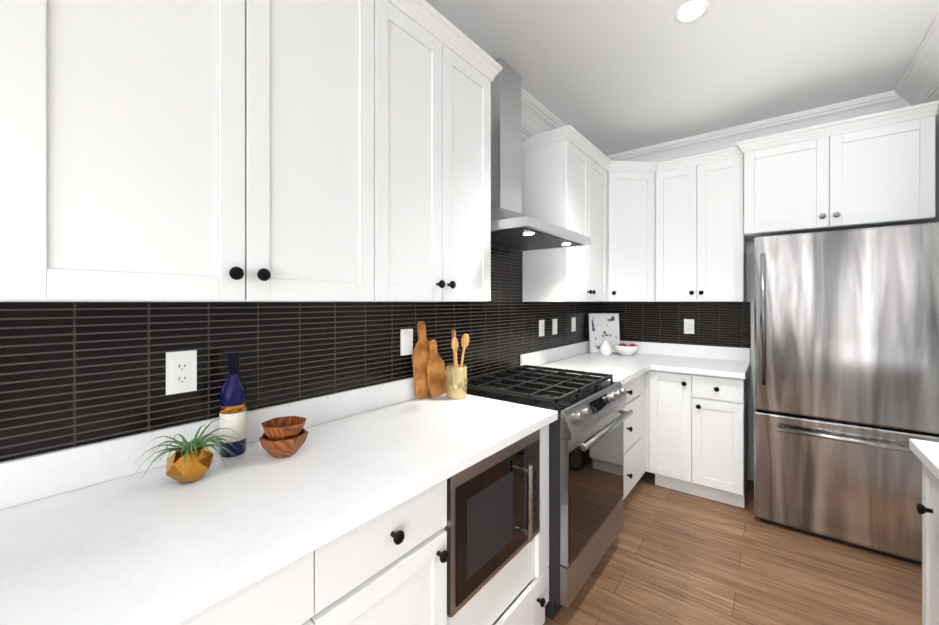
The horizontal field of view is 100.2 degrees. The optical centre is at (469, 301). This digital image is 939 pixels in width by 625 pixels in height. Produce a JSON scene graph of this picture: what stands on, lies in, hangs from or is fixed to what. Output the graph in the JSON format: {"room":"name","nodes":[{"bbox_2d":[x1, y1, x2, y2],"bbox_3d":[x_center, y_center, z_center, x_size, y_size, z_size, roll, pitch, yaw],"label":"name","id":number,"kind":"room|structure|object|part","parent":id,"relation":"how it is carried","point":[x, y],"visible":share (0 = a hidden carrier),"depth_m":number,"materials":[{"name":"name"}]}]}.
{"room":"kitchen","nodes":[
{"label":"kitchen","id":0,"kind":"room"},
{"bbox_2d":[521,131,528,213],"bbox_3d":[-1.203,0.021,0.767,0.100,2.700,7.890,0,0,38],"label":"wall","id":1,"kind":"structure","parent":0,"point":[523,135],"depth_m":2.68,"materials":[{"name":"white paint"}]},
{"bbox_2d":[0,0,59,301],"bbox_3d":[-1.164,-0.548,0.470,0.324,1.094,0.872,0,0,38],"label":"upper cabinet","id":2,"kind":"object","parent":1,"relation":"attached to","point":[29,29],"depth_m":0.70,"materials":[{"name":"white wood"}]},
{"bbox_3d":[-0.700,-1.061,1.029,0.361,0.068,2.324,0,0,38],"label":"crown","id":3,"kind":"part","parent":2,"relation":"part of","materials":[{"name":"white wood"}]},
{"bbox_2d":[60,0,395,301],"bbox_3d":[-0.686,-0.548,1.082,0.324,1.094,0.917,0,0,38],"label":"upper cabinet","id":4,"kind":"object","parent":1,"relation":"attached to","point":[245,150],"depth_m":0.95,"materials":[{"name":"white wood"}]},
{"bbox_2d":[0,246,595,461],"bbox_3d":[-0.299,-0.033,1.837,0.008,1.052,4.890,0,0,38],"label":"tiled wall","id":5,"kind":"structure","parent":1,"relation":"attached to","point":[73,374],"depth_m":1.21,"materials":[{"name":"black tile"}]},
{"bbox_2d":[166,350,196,394],"bbox_3d":[-0.834,0.203,1.138,0.008,0.120,0.074,0,0,38],"label":"electrical outlet","id":6,"kind":"object","parent":5,"relation":"attached to","point":[181,371],"visible":1,"depth_m":1.14,"materials":[{"name":"white plastic"}]},
{"bbox_2d":[400,329,412,355],"bbox_3d":[-0.290,0.187,1.831,0.012,0.120,0.074,0,0,38],"label":"outlet","id":7,"kind":"object","parent":5,"relation":"attached to","point":[406,341],"visible":1,"depth_m":1.82,"materials":[{"name":"white plastic"}]},
{"bbox_2d":[539,320,543,336],"bbox_3d":[0.532,0.192,2.887,0.008,0.120,0.074,0,0,38],"label":"electrical outlet","id":8,"kind":"object","parent":5,"relation":"attached to","point":[541,327],"visible":1,"depth_m":2.88,"materials":[{"name":"white plastic"}]},
{"bbox_2d":[552,319,556,334],"bbox_3d":[0.668,0.192,3.058,0.012,0.120,0.074,0,0,38],"label":"outlet","id":9,"kind":"object","parent":5,"relation":"attached to","point":[554,326],"visible":1,"depth_m":3.04,"materials":[{"name":"white plastic"}]},
{"bbox_2d":[572,317,575,331],"bbox_3d":[0.889,0.192,3.341,0.012,0.120,0.074,0,0,38],"label":"outlet","id":10,"kind":"object","parent":5,"relation":"attached to","point":[573,324],"visible":1,"depth_m":3.33,"materials":[{"name":"white plastic"}]},
{"bbox_2d":[396,0,495,301],"bbox_3d":[-0.252,-0.548,1.638,0.324,1.094,0.729,0,0,38],"label":"upper cabinet","id":11,"kind":"object","parent":1,"relation":"attached to","point":[443,102],"depth_m":1.55,"materials":[{"name":"white wood"}]},
{"bbox_2d":[389,2,602,167],"bbox_3d":[-1.113,-1.245,0.695,0.130,0.163,7.690,0,0,38],"label":"crown molding","id":12,"kind":"structure","parent":1,"relation":"attached to","point":[536,118],"depth_m":2.69,"materials":[{"name":"white wood"}]},
{"bbox_2d":[491,58,590,250],"bbox_3d":[0.299,-0.829,2.194,0.490,0.996,0.758,0,0,38],"label":"range hood","id":13,"kind":"object","parent":1,"relation":"attached to","point":[513,228],"visible":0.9,"depth_m":2.16,"materials":[{"name":"silver metal"}]},
{"bbox_2d":[521,125,612,301],"bbox_3d":[0.758,-0.549,2.891,0.372,1.094,0.819,0,0,38],"label":"upper cabinet","id":14,"kind":"object","parent":1,"relation":"attached to","point":[563,186],"depth_m":2.63,"materials":[{"name":"white wood"}]},
{"bbox_2d":[596,302,749,347],"bbox_3d":[1.691,0.246,3.380,1.185,0.492,0.008,0,0,38],"label":"tiled wall","id":15,"kind":"structure","parent":1,"relation":"attached to","point":[724,324],"depth_m":3.30,"materials":[{"name":"black tile"}]},
{"bbox_2d":[684,319,693,333],"bbox_3d":[1.825,0.204,3.264,0.074,0.120,0.008,0,0,38],"label":"electrical outlet","id":16,"kind":"object","parent":15,"relation":"attached to","point":[688,326],"visible":1,"depth_m":3.26,"materials":[{"name":"white plastic"}]},
{"bbox_2d":[425,0,938,155],"bbox_3d":[1.161,-1.378,-1.080,6.100,0.100,7.890,0,0,38],"label":"ceiling","id":17,"kind":"structure","parent":0,"point":[608,77],"depth_m":2.12,"materials":[{"name":"white paint"}]},
{"bbox_2d":[673,0,709,22],"bbox_3d":[1.012,-1.323,1.793,0.144,0.011,0.144,0,0,38],"label":"recessed light","id":18,"kind":"object","parent":17,"relation":"in","point":[690,11],"visible":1,"depth_m":1.78,"materials":[{"name":"white"}]},
{"bbox_2d":[543,471,921,624],"bbox_3d":[1.161,1.422,-1.079,6.100,0.100,7.890,0,0,38],"label":"floor","id":19,"kind":"structure","parent":0,"point":[672,557],"depth_m":1.97,"materials":[{"name":"brown wood"}]},
{"bbox_2d":[177,532,348,624],"bbox_3d":[-0.844,0.933,0.645,0.604,0.876,1.039,0,0,38],"label":"base cabinet","id":20,"kind":"object","parent":19,"relation":"on","point":[313,589],"depth_m":0.79,"materials":[{"name":"white wood"}]},
{"bbox_2d":[0,371,557,624],"bbox_3d":[-0.522,0.425,1.020,0.640,0.139,2.088,0,0,38],"label":"countertop","id":21,"kind":"structure","parent":20,"relation":"on","point":[96,533],"depth_m":0.90,"materials":[{"name":"white stone"}]},
{"bbox_2d":[132,418,244,483],"bbox_3d":[-0.710,0.391,1.009,0.224,0.130,0.229,0,0,38],"label":"potted plant","id":22,"kind":"object","parent":21,"relation":"on","point":[191,461],"visible":1,"depth_m":0.98,"materials":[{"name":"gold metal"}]},
{"bbox_2d":[219,352,246,457],"bbox_3d":[-0.712,0.304,1.182,0.071,0.303,0.071,0,0,38],"label":"wine bottle","id":23,"kind":"object","parent":21,"relation":"on","point":[232,407],"visible":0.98,"depth_m":1.16,"materials":[{"name":"blue glass"}]},
{"bbox_2d":[259,416,307,458],"bbox_3d":[-0.552,0.407,1.172,0.132,0.098,0.133,0,0,38],"label":"bowls","id":24,"kind":"object","parent":21,"relation":"on","point":[282,437],"visible":1,"depth_m":1.14,"materials":[{"name":"brown wood"}]},
{"bbox_2d":[412,321,445,398],"bbox_3d":[-0.196,0.273,1.888,0.084,0.360,0.188,0,0,38],"label":"cutting boards","id":25,"kind":"object","parent":21,"relation":"on","point":[429,372],"visible":0.88,"depth_m":1.87,"materials":[{"name":"brown wood"}]},
{"bbox_2d":[446,330,469,399],"bbox_3d":[-0.061,0.295,1.879,0.136,0.320,0.100,0,0,38],"label":"jar","id":26,"kind":"object","parent":21,"relation":"on","point":[456,380],"visible":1,"depth_m":1.85,"materials":[{"name":"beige glass"}]},
{"bbox_2d":[349,479,456,624],"bbox_3d":[-0.444,0.933,1.157,0.604,0.876,0.497,0,0,38],"label":"base cabinet","id":27,"kind":"object","parent":19,"relation":"on","point":[389,567],"depth_m":1.02,"materials":[{"name":"white wood"}]},
{"bbox_2d":[457,524,544,624],"bbox_3d":[-0.125,1.151,1.566,0.604,0.440,0.540,0,0,38],"label":"base cabinet","id":28,"kind":"object","parent":19,"relation":"on","point":[515,595],"depth_m":1.49,"materials":[{"name":"white wood"}]},
{"bbox_2d":[445,429,539,617],"bbox_3d":[-0.067,0.719,1.513,0.573,0.420,0.549,0,0,38],"label":"microwave","id":29,"kind":"object","parent":28,"relation":"in","point":[492,528],"visible":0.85,"depth_m":1.30,"materials":[{"name":"silver metal"}]},
{"bbox_2d":[467,365,633,619],"bbox_3d":[0.405,0.892,2.108,0.724,0.956,0.760,0,0,38],"label":"range","id":30,"kind":"object","parent":19,"relation":"on","point":[586,455],"visible":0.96,"depth_m":1.82,"materials":[{"name":"silver metal"}]},
{"bbox_2d":[622,372,645,499],"bbox_3d":[0.822,0.932,2.780,0.604,0.876,0.803,0,0,38],"label":"base cabinet","id":31,"kind":"object","parent":19,"relation":"on","point":[635,424],"depth_m":2.69,"materials":[{"name":"white wood"}]},
{"bbox_2d":[646,369,748,507],"bbox_3d":[1.721,0.932,2.971,0.614,0.876,0.605,0,0,38],"label":"base cabinet","id":32,"kind":"object","parent":19,"relation":"on","point":[686,433],"depth_m":2.72,"materials":[{"name":"white wood"}]},
{"bbox_2d":[520,341,663,384],"bbox_3d":[1.032,0.424,2.996,0.660,0.139,1.404,0,0,38],"label":"countertop","id":33,"kind":"structure","parent":32,"relation":"on","point":[576,356],"depth_m":2.96,"materials":[{"name":"white stone"}]},
{"bbox_2d":[588,313,619,351],"bbox_3d":[1.216,0.279,3.542,0.270,0.350,0.054,0,0,0],"label":"picture frame","id":34,"kind":"object","parent":33,"relation":"on","point":[603,327],"visible":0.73,"depth_m":3.54,"materials":[{"name":"white"}]},
{"bbox_2d":[599,340,611,355],"bbox_3d":[1.151,0.388,3.318,0.104,0.134,0.104,0,0,38],"label":"ceramic vase","id":35,"kind":"object","parent":33,"relation":"on","point":[605,348],"visible":1,"depth_m":3.28,"materials":[{"name":"white ceramic"}]},
{"bbox_2d":[614,343,638,355],"bbox_3d":[1.345,0.401,3.364,0.204,0.108,0.204,0,0,38],"label":"apple bowl","id":36,"kind":"object","parent":33,"relation":"on","point":[623,349],"visible":1,"depth_m":3.31,"materials":[{"name":"white ceramic"}]},
{"bbox_2d":[652,343,749,378],"bbox_3d":[1.736,0.424,2.919,0.545,0.139,0.660,0,0,38],"label":"countertop","id":37,"kind":"structure","parent":32,"relation":"on","point":[731,362],"depth_m":3.03,"materials":[{"name":"white stone"}]},
{"bbox_2d":[754,222,938,564],"bbox_3d":[2.270,0.483,2.433,0.800,1.775,0.728,0,0,38],"label":"refrigerator","id":38,"kind":"object","parent":19,"relation":"on","point":[846,364],"visible":1,"depth_m":2.19,"materials":[{"name":"metal"}]},
{"bbox_3d":[2.036,0.237,2.197,0.658,1.063,0.067,0,0,38],"label":"handle","id":39,"kind":"part","parent":38,"relation":"part of","materials":[{"name":"metal"}]},
{"bbox_2d":[909,447,938,624],"bbox_3d":[1.303,0.933,0.339,0.953,0.876,1.700,0,0,38],"label":"kitchen island","id":40,"kind":"object","parent":19,"relation":"on","point":[929,508],"depth_m":1.23,"materials":[{"name":"white wood"}]},
{"bbox_2d":[909,439,938,478],"bbox_3d":[1.325,0.476,0.315,0.998,0.037,1.770,0,0,38],"label":"island countertop","id":41,"kind":"structure","parent":40,"relation":"on","point":[927,451],"depth_m":1.21,"materials":[{"name":"white stone"}]},
{"bbox_2d":[746,240,754,480],"bbox_3d":[3.598,0.021,1.960,6.000,2.700,0.100,0,0,38],"label":"wall","id":42,"kind":"structure","parent":0,"point":[750,277],"depth_m":3.02,"materials":[{"name":"white paint"}]},
{"bbox_2d":[613,161,664,301],"bbox_3d":[1.261,-0.549,3.295,0.666,1.094,0.666,0,0,38],"label":"upper cabinet","id":43,"kind":"object","parent":42,"relation":"attached to","point":[638,187],"depth_m":3.11,"materials":[{"name":"white wood"}]},
{"bbox_3d":[1.283,-0.516,3.115,0.284,1.023,0.284,0,0,38],"label":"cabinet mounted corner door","id":44,"kind":"part","parent":43,"relation":"part of","materials":[{"name":"white wood"}]},
{"bbox_2d":[665,152,748,301],"bbox_3d":[1.774,-0.521,3.081,0.636,1.038,0.372,0,0,38],"label":"upper cabinet","id":45,"kind":"object","parent":42,"relation":"attached to","point":[683,229],"depth_m":2.93,"materials":[{"name":"white wood"}]},
{"bbox_2d":[607,91,888,162],"bbox_3d":[2.043,-1.246,3.027,1.935,0.163,0.130,0,0,38],"label":"crown molding","id":46,"kind":"structure","parent":42,"relation":"attached to","point":[726,138],"depth_m":2.93,"materials":[{"name":"white wood"}]},
{"bbox_2d":[741,100,938,240],"bbox_3d":[2.357,-0.780,2.596,0.868,0.631,0.417,0,0,38],"label":"upper cabinet","id":47,"kind":"object","parent":42,"relation":"attached to","point":[877,169],"depth_m":2.40,"materials":[{"name":"white wood"}]},
{"bbox_3d":[1.483,-1.062,2.444,2.062,0.068,1.088,0,0,38],"label":"crown","id":48,"kind":"part","parent":47,"relation":"part of","materials":[{"name":"white wood"}]},
{"bbox_2d":[927,94,938,222],"bbox_3d":[2.504,0.021,1.964,0.100,2.700,1.240,0,0,38],"label":"wall","id":49,"kind":"structure","parent":0,"point":[936,219],"depth_m":2.22,"materials":[{"name":"white paint"}]},
{"bbox_2d":[889,12,938,109],"bbox_3d":[2.364,-1.246,1.971,0.130,0.163,1.080,0,0,38],"label":"crown molding","id":50,"kind":"structure","parent":49,"relation":"attached to","point":[918,83],"depth_m":2.20,"materials":[{"name":"white wood"}]}
]}

